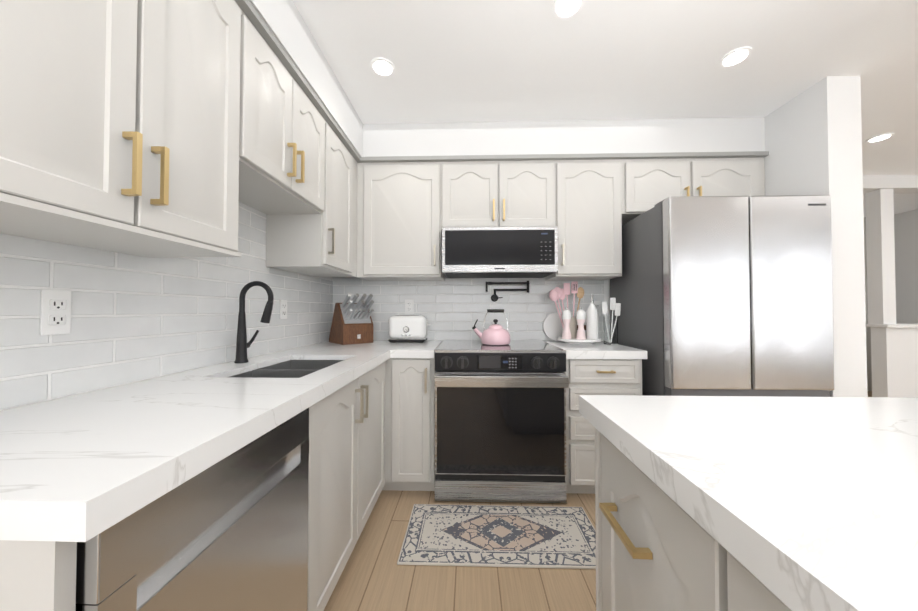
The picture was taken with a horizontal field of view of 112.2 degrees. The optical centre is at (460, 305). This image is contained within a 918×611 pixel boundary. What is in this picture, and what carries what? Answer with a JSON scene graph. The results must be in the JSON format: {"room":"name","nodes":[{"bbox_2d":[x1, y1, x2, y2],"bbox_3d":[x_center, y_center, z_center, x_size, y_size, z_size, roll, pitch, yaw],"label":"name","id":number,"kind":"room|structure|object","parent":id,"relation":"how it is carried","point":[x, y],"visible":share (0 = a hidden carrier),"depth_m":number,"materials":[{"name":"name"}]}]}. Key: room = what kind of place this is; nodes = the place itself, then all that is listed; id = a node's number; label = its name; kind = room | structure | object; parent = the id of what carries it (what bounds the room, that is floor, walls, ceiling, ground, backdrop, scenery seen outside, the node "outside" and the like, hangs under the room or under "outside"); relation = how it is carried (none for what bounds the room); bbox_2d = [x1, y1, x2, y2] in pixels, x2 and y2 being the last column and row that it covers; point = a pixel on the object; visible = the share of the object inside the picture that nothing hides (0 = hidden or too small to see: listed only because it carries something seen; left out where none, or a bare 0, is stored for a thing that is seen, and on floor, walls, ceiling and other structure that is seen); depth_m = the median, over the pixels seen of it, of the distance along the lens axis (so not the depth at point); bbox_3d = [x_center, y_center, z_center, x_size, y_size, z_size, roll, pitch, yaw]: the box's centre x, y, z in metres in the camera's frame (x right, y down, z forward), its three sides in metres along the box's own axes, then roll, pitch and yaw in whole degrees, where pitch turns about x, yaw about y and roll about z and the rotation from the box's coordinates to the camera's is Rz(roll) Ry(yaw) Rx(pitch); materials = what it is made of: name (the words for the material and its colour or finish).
{"room":"kitchen","nodes":[
{"label":"kitchen","id":0,"kind":"room"},
{"bbox_2d":[0,202,332,410],"bbox_3d":[-1.200,-0.107,-0.235,0.133,2.520,5.820,0,-1,2],"label":"wall","id":1,"kind":"structure","parent":0,"point":[134,318],"depth_m":1.04,"materials":[{"name":"tile"}]},
{"bbox_2d":[40,289,70,335],"bbox_3d":[-1.099,0.018,0.839,0.009,0.122,0.060,0,-1,2],"label":"electrical outlet","id":2,"kind":"object","parent":1,"relation":"attached to","point":[55,314],"visible":1,"depth_m":0.83,"materials":[{"name":"white plastic"}]},
{"bbox_2d":[0,0,251,257],"bbox_3d":[-0.940,-0.633,0.747,0.332,0.920,0.671,0,-1,2],"label":"upper cabinet","id":3,"kind":"object","parent":1,"relation":"attached to","point":[162,128],"depth_m":0.72,"materials":[{"name":"grey paint"}]},
{"bbox_2d":[280,300,286,318],"bbox_3d":[-1.071,0.024,1.865,0.009,0.115,0.070,0,-1,2],"label":"outlet","id":4,"kind":"object","parent":1,"relation":"attached to","point":[283,309],"visible":1,"depth_m":1.86,"materials":[{"name":"white plastic"}]},
{"bbox_2d":[248,5,327,215],"bbox_3d":[-0.922,-0.796,1.398,0.332,0.572,0.626,0,-1,2],"label":"upper cabinet","id":5,"kind":"object","parent":1,"relation":"attached to","point":[288,122],"depth_m":1.35,"materials":[{"name":"grey paint"}]},
{"bbox_2d":[266,112,359,277],"bbox_3d":[-0.907,-0.642,1.978,0.332,0.862,0.539,0,-1,2],"label":"upper cabinet","id":6,"kind":"object","parent":1,"relation":"attached to","point":[314,246],"depth_m":1.80,"materials":[{"name":"grey paint"}]},
{"bbox_2d":[332,275,609,315],"bbox_3d":[0.576,-0.061,2.567,3.530,2.520,0.120,0,-1,2],"label":"wall","id":7,"kind":"structure","parent":0,"point":[607,291],"depth_m":2.49,"materials":[{"name":"white"}]},
{"bbox_2d":[360,156,443,280],"bbox_3d":[-0.447,-0.635,2.375,0.616,0.862,0.322,0,-1,2],"label":"upper cabinet","id":8,"kind":"object","parent":7,"relation":"attached to","point":[402,197],"depth_m":2.22,"materials":[{"name":"grey paint"}]},
{"bbox_2d":[333,277,603,340],"bbox_3d":[0.049,0.025,2.516,2.211,0.514,0.008,0,-1,2],"label":"backsplash","id":9,"kind":"structure","parent":7,"relation":"attached to","point":[452,308],"depth_m":2.51,"materials":[{"name":"tile"}]},
{"bbox_2d":[405,299,413,313],"bbox_3d":[-0.422,0.009,2.520,0.072,0.118,0.009,0,-1,2],"label":"electrical outlet","id":10,"kind":"object","parent":9,"relation":"attached to","point":[409,306],"visible":1,"depth_m":2.52,"materials":[{"name":"white plastic"}]},
{"bbox_2d":[486,281,529,301],"bbox_3d":[0.372,-0.115,2.467,0.350,0.166,0.075,0,-1,2],"label":"pot filler","id":11,"kind":"object","parent":9,"relation":"attached to","point":[494,297],"visible":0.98,"depth_m":2.45,"materials":[{"name":"black metal"}]},
{"bbox_2d":[594,301,600,315],"bbox_3d":[1.092,0.024,2.478,0.072,0.118,0.009,0,-1,2],"label":"electrical outlet","id":12,"kind":"object","parent":9,"relation":"attached to","point":[597,304],"visible":0.6,"depth_m":2.48,"materials":[{"name":"white plastic"}]},
{"bbox_2d":[444,154,559,227],"bbox_3d":[0.270,-0.807,2.358,0.820,0.520,0.322,0,-1,2],"label":"upper cabinet","id":13,"kind":"object","parent":7,"relation":"attached to","point":[480,190],"depth_m":2.20,"materials":[{"name":"grey paint"}]},
{"bbox_2d":[442,227,557,277],"bbox_3d":[0.271,-0.380,2.312,0.795,0.314,0.398,0,-1,2],"label":"microwave","id":14,"kind":"object","parent":13,"relation":"attached to","point":[499,252],"visible":1,"depth_m":2.12,"materials":[{"name":"grey"}]},
{"bbox_2d":[545,153,627,280],"bbox_3d":[0.913,-0.636,2.338,0.466,0.862,0.322,0,-1,2],"label":"upper cabinet","id":15,"kind":"object","parent":7,"relation":"attached to","point":[593,187],"depth_m":2.18,"materials":[{"name":"grey paint"}]},
{"bbox_2d":[624,151,768,220],"bbox_3d":[1.644,-0.859,2.321,0.996,0.417,0.322,0,-1,2],"label":"upper cabinet","id":16,"kind":"object","parent":7,"relation":"attached to","point":[652,178],"depth_m":2.17,"materials":[{"name":"grey paint"}]},
{"bbox_2d":[324,391,871,610],"bbox_3d":[2.411,1.198,0.695,7.500,0.060,7.920,0,-1,2],"label":"floor","id":17,"kind":"structure","parent":0,"point":[374,576],"depth_m":1.32,"materials":[{"name":"brown wood"}]},
{"bbox_2d":[307,425,379,610],"bbox_3d":[-0.781,0.848,1.337,0.616,0.660,0.713,0,-1,2],"label":"base cabinet","id":18,"kind":"object","parent":17,"relation":"on","point":[338,520],"depth_m":1.22,"materials":[{"name":"grey paint"}]},
{"bbox_2d":[75,408,308,610],"bbox_3d":[-0.771,0.729,0.699,0.569,0.838,0.555,0,-1,2],"label":"dishwasher","id":19,"kind":"object","parent":18,"relation":"in","point":[229,533],"visible":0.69,"depth_m":0.63,"materials":[{"name":"grey metal"}]},
{"bbox_2d":[380,421,383,492],"bbox_3d":[-0.770,0.759,2.108,0.596,0.864,0.826,0,-1,2],"label":"base cabinet","id":20,"kind":"object","parent":17,"relation":"on","point":[381,422],"depth_m":1.81,"materials":[{"name":"grey paint"}]},
{"bbox_2d":[384,357,435,490],"bbox_3d":[-0.313,0.761,2.203,0.313,0.864,0.611,0,-1,2],"label":"base cabinet","id":21,"kind":"object","parent":17,"relation":"on","point":[409,431],"depth_m":1.90,"materials":[{"name":"grey paint"}]},
{"bbox_2d":[0,341,441,544],"bbox_3d":[-0.635,0.290,1.464,0.918,0.050,2.140,0,-1,2],"label":"countertop","id":22,"kind":"structure","parent":21,"relation":"on","point":[72,465],"depth_m":0.70,"materials":[{"name":"white stone"}]},
{"bbox_2d":[235,281,273,360],"bbox_3d":[-0.960,0.076,1.459,0.175,0.379,0.101,0,-1,2],"label":"faucet","id":23,"kind":"object","parent":22,"relation":"on","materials":[{"name":"black metal"}]},
{"bbox_2d":[236,361,331,376],"bbox_3d":[-0.752,0.387,1.392,0.381,0.192,0.583,0,-1,2],"label":"sink","id":24,"kind":"object","parent":22,"relation":"in","point":[286,368],"depth_m":1.40,"materials":[{"name":"black metal"}]},
{"bbox_2d":[329,293,373,344],"bbox_3d":[-0.812,0.097,2.319,0.232,0.364,0.331,1,-1,-43],"label":"knife block","id":25,"kind":"object","parent":22,"relation":"on","point":[352,322],"visible":1,"depth_m":2.24,"materials":[{"name":"brown wood"}]},
{"bbox_2d":[388,315,430,342],"bbox_3d":[-0.390,0.177,2.374,0.314,0.206,0.180,0,-1,2],"label":"toaster","id":26,"kind":"object","parent":22,"relation":"on","point":[408,328],"visible":1,"depth_m":2.30,"materials":[{"name":"white metal"}]},
{"bbox_2d":[397,504,595,568],"bbox_3d":[0.210,1.177,1.601,0.990,0.010,0.430,0,-1,2],"label":"rug","id":27,"kind":"object","parent":17,"relation":"on","point":[505,536],"visible":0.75,"depth_m":1.56,"materials":[{"name":"fabric"}]},
{"bbox_2d":[434,340,568,502],"bbox_3d":[0.243,0.726,2.131,0.786,0.908,0.700,0,-1,2],"label":"range","id":28,"kind":"object","parent":17,"relation":"on","point":[500,423],"visible":0.98,"depth_m":1.84,"materials":[{"name":"grey"}]},
{"bbox_2d":[472,309,510,344],"bbox_3d":[0.214,0.150,2.183,0.274,0.246,0.210,0,-1,2],"label":"kettle","id":29,"kind":"object","parent":28,"relation":"on","point":[495,333],"visible":1,"depth_m":2.12,"materials":[{"name":"pink metal"}]},
{"bbox_2d":[542,340,646,493],"bbox_3d":[0.886,0.735,2.157,0.485,0.915,0.656,0,-1,2],"label":"base cabinet","id":30,"kind":"object","parent":17,"relation":"on","point":[598,368],"visible":0.52,"depth_m":1.87,"materials":[{"name":"grey paint"}]},
{"bbox_2d":[543,312,561,340],"bbox_3d":[0.771,0.169,2.464,0.226,0.226,0.041,0,-1,2],"label":"marble board","id":31,"kind":"object","parent":30,"relation":"on","point":[552,326],"visible":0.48,"depth_m":2.46,"materials":[{"name":"white stone"}]},
{"bbox_2d":[557,337,600,343],"bbox_3d":[0.876,0.261,2.293,0.310,0.036,0.310,0,-1,2],"label":"lazy susan","id":32,"kind":"object","parent":30,"relation":"on","point":[578,341],"visible":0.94,"depth_m":2.19,"materials":[{"name":"white ceramic"}]},
{"bbox_2d":[549,281,583,337],"bbox_3d":[0.806,0.030,2.334,0.272,0.425,0.104,0,-1,2],"label":"kitchen utensils","id":33,"kind":"object","parent":32,"relation":"on","point":[556,294],"visible":0.9,"depth_m":2.33,"materials":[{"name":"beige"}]},
{"bbox_2d":[562,307,571,338],"bbox_3d":[0.769,0.127,2.243,0.068,0.229,0.068,0,-1,2],"label":"salt mill","id":34,"kind":"object","parent":32,"relation":"on","point":[566,320],"visible":1,"depth_m":2.22,"materials":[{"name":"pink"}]},
{"bbox_2d":[576,307,585,339],"bbox_3d":[0.861,0.126,2.211,0.068,0.229,0.068,0,-1,2],"label":"pepper mill","id":35,"kind":"object","parent":32,"relation":"on","point":[580,319],"visible":1,"depth_m":2.19,"materials":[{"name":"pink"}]},
{"bbox_2d":[586,294,598,338],"bbox_3d":[0.960,0.079,2.254,0.086,0.326,0.086,0,-1,2],"label":"oil bottle","id":36,"kind":"object","parent":32,"relation":"on","point":[592,323],"visible":1,"depth_m":2.22,"materials":[{"name":"white ceramic"}]},
{"bbox_2d":[577,320,585,333],"bbox_3d":[0.984,0.197,2.469,0.130,0.170,0.030,0,-1,2],"label":"wood board","id":37,"kind":"object","parent":30,"relation":"on","point":[584,326],"depth_m":2.46,"materials":[{"name":"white wood"}]},
{"bbox_2d":[602,298,620,344],"bbox_3d":[1.081,0.110,2.220,0.129,0.335,0.092,0,-1,2],"label":"glass jar","id":38,"kind":"object","parent":30,"relation":"on","point":[610,330],"visible":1,"depth_m":2.19,"materials":[{"name":"white"}]},
{"bbox_2d":[579,411,802,610],"bbox_3d":[0.878,0.722,-0.199,1.156,0.864,2.035,0,-1,2],"label":"kitchen island","id":39,"kind":"object","parent":17,"relation":"on","point":[653,552],"depth_m":0.56,"materials":[{"name":"grey paint"}]},
{"bbox_2d":[579,395,917,610],"bbox_3d":[0.907,0.263,-0.196,1.197,0.050,2.124,0,-1,2],"label":"island countertop","id":40,"kind":"structure","parent":39,"relation":"on","point":[820,494],"depth_m":0.45,"materials":[{"name":"white stone"}]},
{"bbox_2d":[610,195,834,396],"bbox_3d":[1.617,0.291,2.070,0.882,1.800,0.746,0,-1,2],"label":"fridge","id":41,"kind":"object","parent":17,"relation":"on","point":[723,295],"visible":0.62,"depth_m":1.71,"materials":[{"name":"grey metal"}]},
{"bbox_2d":[871,327,917,397],"bbox_3d":[5.191,0.716,3.128,1.825,0.985,0.120,0,-1,2],"label":"wall","id":42,"kind":"structure","parent":17,"relation":"on","point":[894,358],"depth_m":3.09,"materials":[{"name":"white paint"}]},
{"bbox_2d":[866,324,917,327],"bbox_3d":[5.171,0.205,3.137,1.865,0.034,0.200,0,-1,2],"label":"trim","id":43,"kind":"structure","parent":42,"relation":"on","point":[894,325],"depth_m":3.06,"materials":[{"name":"white wood"}]},
{"bbox_2d":[865,189,895,323],"bbox_3d":[4.316,-0.497,3.172,0.125,1.369,0.120,0,-1,2],"label":"column","id":44,"kind":"structure","parent":43,"relation":"on","point":[881,285],"depth_m":3.12,"materials":[{"name":"white paint"}]},
{"bbox_2d":[293,0,917,216],"bbox_3d":[2.411,-1.381,0.738,7.500,0.060,7.920,0,-1,2],"label":"ceiling","id":45,"kind":"structure","parent":0,"point":[488,60],"depth_m":1.68,"materials":[{"name":"white paint"}]},
{"bbox_2d":[371,57,394,76],"bbox_3d":[-0.437,-1.330,1.725,0.132,0.010,0.132,0,-1,2],"label":"recessed light","id":46,"kind":"object","parent":45,"relation":"in","point":[382,67],"visible":1,"depth_m":1.72,"materials":[{"name":"white plastic"}]},
{"bbox_2d":[250,0,764,156],"bbox_3d":[0.495,-1.221,0.827,3.215,0.257,3.400,0,-1,2],"label":"soffit","id":47,"kind":"structure","parent":45,"relation":"attached to","point":[743,134],"depth_m":2.20,"materials":[{"name":"white paint"}]},
{"bbox_2d":[553,0,583,19],"bbox_3d":[0.478,-1.336,1.372,0.132,0.010,0.132,0,-1,2],"label":"recessed light","id":48,"kind":"object","parent":45,"relation":"in","point":[565,9],"visible":1,"depth_m":1.38,"materials":[{"name":"white plastic"}]},
{"bbox_2d":[719,46,751,67],"bbox_3d":[1.475,-1.331,1.657,0.132,0.010,0.132,0,-1,2],"label":"recessed light","id":49,"kind":"object","parent":45,"relation":"in","point":[737,56],"visible":1,"depth_m":1.65,"materials":[{"name":"white plastic"}]},
{"bbox_2d":[866,133,893,142],"bbox_3d":[3.298,-1.318,2.428,0.132,0.010,0.132,0,-1,2],"label":"recessed light","id":50,"kind":"object","parent":45,"relation":"in","point":[880,137],"visible":0.96,"depth_m":2.42,"materials":[{"name":"white plastic"}]},
{"bbox_2d":[863,175,917,193],"bbox_3d":[4.866,-1.246,3.169,2.475,0.128,0.160,0,-1,2],"label":"beam","id":51,"kind":"structure","parent":45,"relation":"attached to","point":[902,184],"depth_m":3.11,"materials":[{"name":"white paint"}]},
{"bbox_2d":[764,76,866,396],"bbox_3d":[2.234,-0.069,2.116,0.190,2.520,0.690,0,-1,2],"label":"wall","id":52,"kind":"structure","parent":0,"point":[813,139],"depth_m":1.79,"materials":[{"name":"white paint"}]},
{"bbox_2d":[864,217,871,390],"bbox_3d":[4.332,-0.028,4.564,3.870,2.520,0.120,0,-1,2],"label":"wall","id":53,"kind":"structure","parent":0,"point":[869,366],"depth_m":4.45,"materials":[{"name":"grey paint"}]},
{"bbox_2d":[894,209,917,323],"bbox_3d":[6.098,-0.094,0.555,0.120,2.520,7.800,0,-1,2],"label":"wall","id":54,"kind":"structure","parent":0,"point":[906,248],"depth_m":4.25,"materials":[{"name":"white paint"}]}
]}

